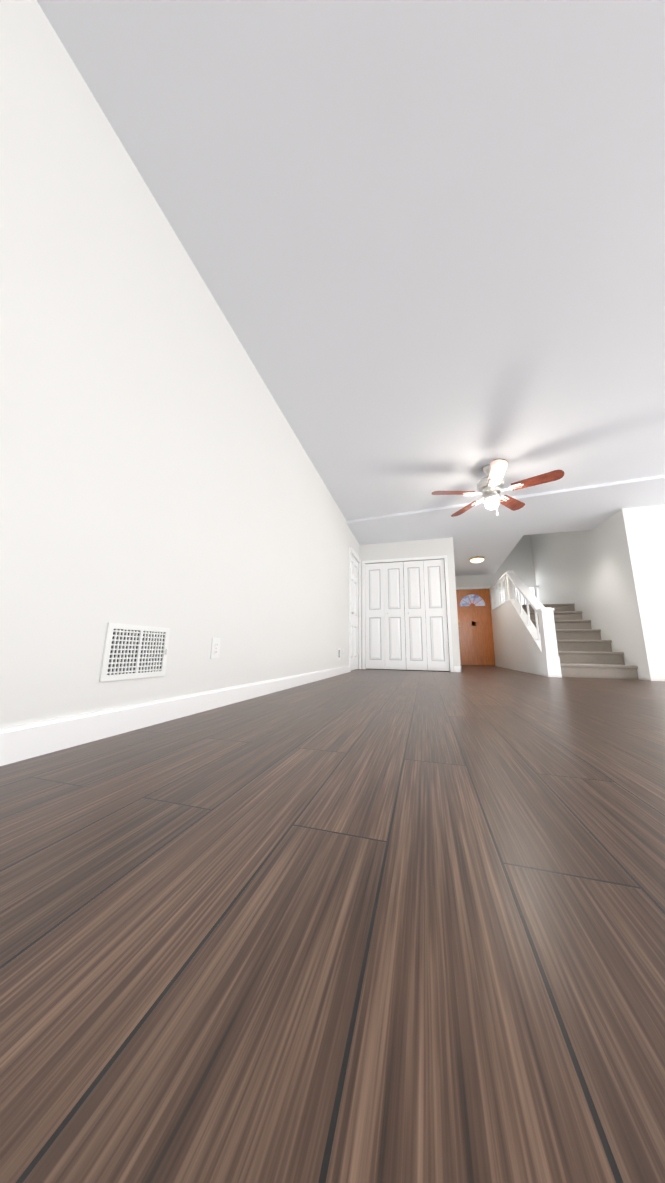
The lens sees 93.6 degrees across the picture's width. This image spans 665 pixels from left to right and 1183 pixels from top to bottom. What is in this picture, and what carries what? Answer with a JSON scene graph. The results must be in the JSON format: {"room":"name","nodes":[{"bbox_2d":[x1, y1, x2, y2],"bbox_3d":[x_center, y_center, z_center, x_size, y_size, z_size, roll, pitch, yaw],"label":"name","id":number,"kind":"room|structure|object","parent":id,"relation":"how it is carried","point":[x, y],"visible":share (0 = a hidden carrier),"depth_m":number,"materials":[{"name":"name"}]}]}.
{"room":"empty living room","nodes":[
{"label":"empty living room","id":0,"kind":"room"},
{"bbox_2d":[0,0,359,727],"bbox_3d":[-0.678,-0.596,2.169,0.120,2.620,8.480,-2,-11,16],"label":"wall","id":1,"kind":"structure","parent":0,"point":[158,468],"depth_m":1.29,"materials":[{"name":"white paint"}]},
{"bbox_2d":[99,622,169,681],"bbox_3d":[-0.815,0.254,1.321,0.021,0.220,0.305,-2,-11,16],"label":"air vent","id":2,"kind":"object","parent":1,"relation":"in","point":[130,651],"visible":1,"depth_m":1.30,"materials":[{"name":"white plastic"}]},
{"bbox_2d":[0,666,349,765],"bbox_3d":[-0.753,0.559,1.502,0.016,0.100,7.360,-2,-11,16],"label":"baseboard","id":3,"kind":"structure","parent":1,"relation":"attached to","point":[25,741],"depth_m":1.22,"materials":[{"name":"white wood"}]},
{"bbox_2d":[210,638,220,658],"bbox_3d":[-0.678,0.330,1.813,0.007,0.118,0.075,-2,-11,16],"label":"electrical outlet plate","id":4,"kind":"object","parent":1,"relation":"attached to","point":[215,648],"visible":1,"depth_m":1.81,"materials":[{"name":"white plastic"}]},
{"bbox_2d":[338,648,340,659],"bbox_3d":[0.096,0.882,4.423,0.010,0.165,0.150,-2,-11,16],"label":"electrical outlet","id":5,"kind":"object","parent":1,"relation":"in","point":[339,653],"visible":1,"depth_m":4.42,"materials":[{"name":"white plastic"}]},
{"bbox_2d":[351,554,358,669],"bbox_3d":[0.400,0.363,5.580,0.109,2.018,0.752,-2,-11,16],"label":"bedroom door","id":6,"kind":"structure","parent":1,"relation":"in","point":[354,616],"depth_m":5.65,"materials":[{"name":"white paint"}]},
{"bbox_2d":[0,665,664,1182],"bbox_3d":[2.926,0.906,2.512,6.740,0.100,11.680,-2,-11,16],"label":"floor","id":7,"kind":"structure","parent":0,"point":[368,925],"depth_m":0.36,"materials":[{"name":"wood"}]},
{"bbox_2d":[490,570,638,678],"bbox_3d":[4.178,0.553,6.269,1.140,2.026,3.713,-2,-11,16],"label":"staircase","id":8,"kind":"structure","parent":7,"relation":"on","point":[533,635],"depth_m":5.29,"materials":[{"name":"carpet"}]},
{"bbox_2d":[37,0,664,575],"bbox_3d":[2.974,-2.297,3.117,6.740,1.580,11.680,-2,-11,16],"label":"ceiling","id":9,"kind":"structure","parent":0,"point":[423,242],"depth_m":1.57,"materials":[{"name":"paint"}]},
{"bbox_2d":[469,557,484,562],"bbox_3d":[3.261,-0.691,7.048,0.330,0.108,0.330,-2,-11,16],"label":"dome lamp","id":10,"kind":"object","parent":9,"relation":"attached to","point":[476,559],"visible":1,"depth_m":6.96,"materials":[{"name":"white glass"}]},
{"bbox_2d":[431,459,563,516],"bbox_3d":[1.806,-1.151,3.561,1.299,0.620,1.267,-2,-11,16],"label":"fan","id":11,"kind":"object","parent":9,"relation":"hanging from","point":[490,486],"visible":1,"depth_m":3.52,"materials":[{"name":"brown wood"}]},
{"bbox_2d":[360,537,460,671],"bbox_3d":[1.386,0.132,5.862,1.750,2.620,0.100,-2,-11,16],"label":"wall","id":12,"kind":"structure","parent":0,"point":[417,548],"depth_m":5.86,"materials":[{"name":"white paint"}]},
{"bbox_2d":[349,546,453,671],"bbox_3d":[1.187,0.302,5.361,1.630,2.095,0.894,-2,-11,16],"label":"door frame","id":13,"kind":"structure","parent":12,"relation":"attached to","point":[407,559],"depth_m":5.81,"materials":[{"name":"white wood"}]},
{"bbox_2d":[365,559,449,670],"bbox_3d":[1.337,0.417,5.789,1.469,2.008,0.069,-2,-11,16],"label":"bifold closet door","id":14,"kind":"structure","parent":12,"relation":"in","point":[390,623],"depth_m":5.78,"materials":[{"name":"white paint"}]},
{"bbox_2d":[456,666,461,671],"bbox_3d":[2.335,1.415,5.789,0.016,0.100,0.991,-2,-11,16],"label":"baseboard","id":15,"kind":"structure","parent":12,"relation":"attached to","point":[458,668],"depth_m":5.34,"materials":[{"name":"white wood"}]},
{"bbox_2d":[455,535,536,665],"bbox_3d":[4.205,-0.040,8.447,2.450,4.000,0.120,-2,-11,16],"label":"wall","id":16,"kind":"structure","parent":0,"point":[518,560],"depth_m":8.36,"materials":[{"name":"white paint"}]},
{"bbox_2d":[456,586,490,589],"bbox_3d":[3.767,0.904,8.318,1.020,2.085,0.022,-2,-11,16],"label":"door frame","id":17,"kind":"structure","parent":16,"relation":"attached to","point":[485,587],"depth_m":8.48,"materials":[{"name":"white wood"}]},
{"bbox_2d":[456,589,494,665],"bbox_3d":[3.771,0.932,8.327,0.902,2.018,0.123,-2,-11,16],"label":"entry door","id":18,"kind":"structure","parent":16,"relation":"in","point":[476,644],"depth_m":8.32,"materials":[{"name":"orange wood"}]},
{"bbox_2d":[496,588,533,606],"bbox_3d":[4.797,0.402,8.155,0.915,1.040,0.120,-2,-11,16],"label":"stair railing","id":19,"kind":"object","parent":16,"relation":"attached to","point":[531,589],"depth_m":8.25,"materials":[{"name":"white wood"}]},
{"bbox_2d":[530,508,660,680],"bbox_3d":[4.781,-0.396,6.246,0.100,3.900,3.840,-2,-11,16],"label":"wall","id":20,"kind":"structure","parent":0,"point":[594,576],"depth_m":4.99,"materials":[{"name":"white paint"}]},
{"bbox_2d":[631,505,664,680],"bbox_3d":[5.440,-0.154,4.032,2.370,2.620,0.120,-2,-11,16],"label":"wall","id":21,"kind":"structure","parent":0,"point":[649,525],"depth_m":4.30,"materials":[{"name":"white paint"}]}
]}

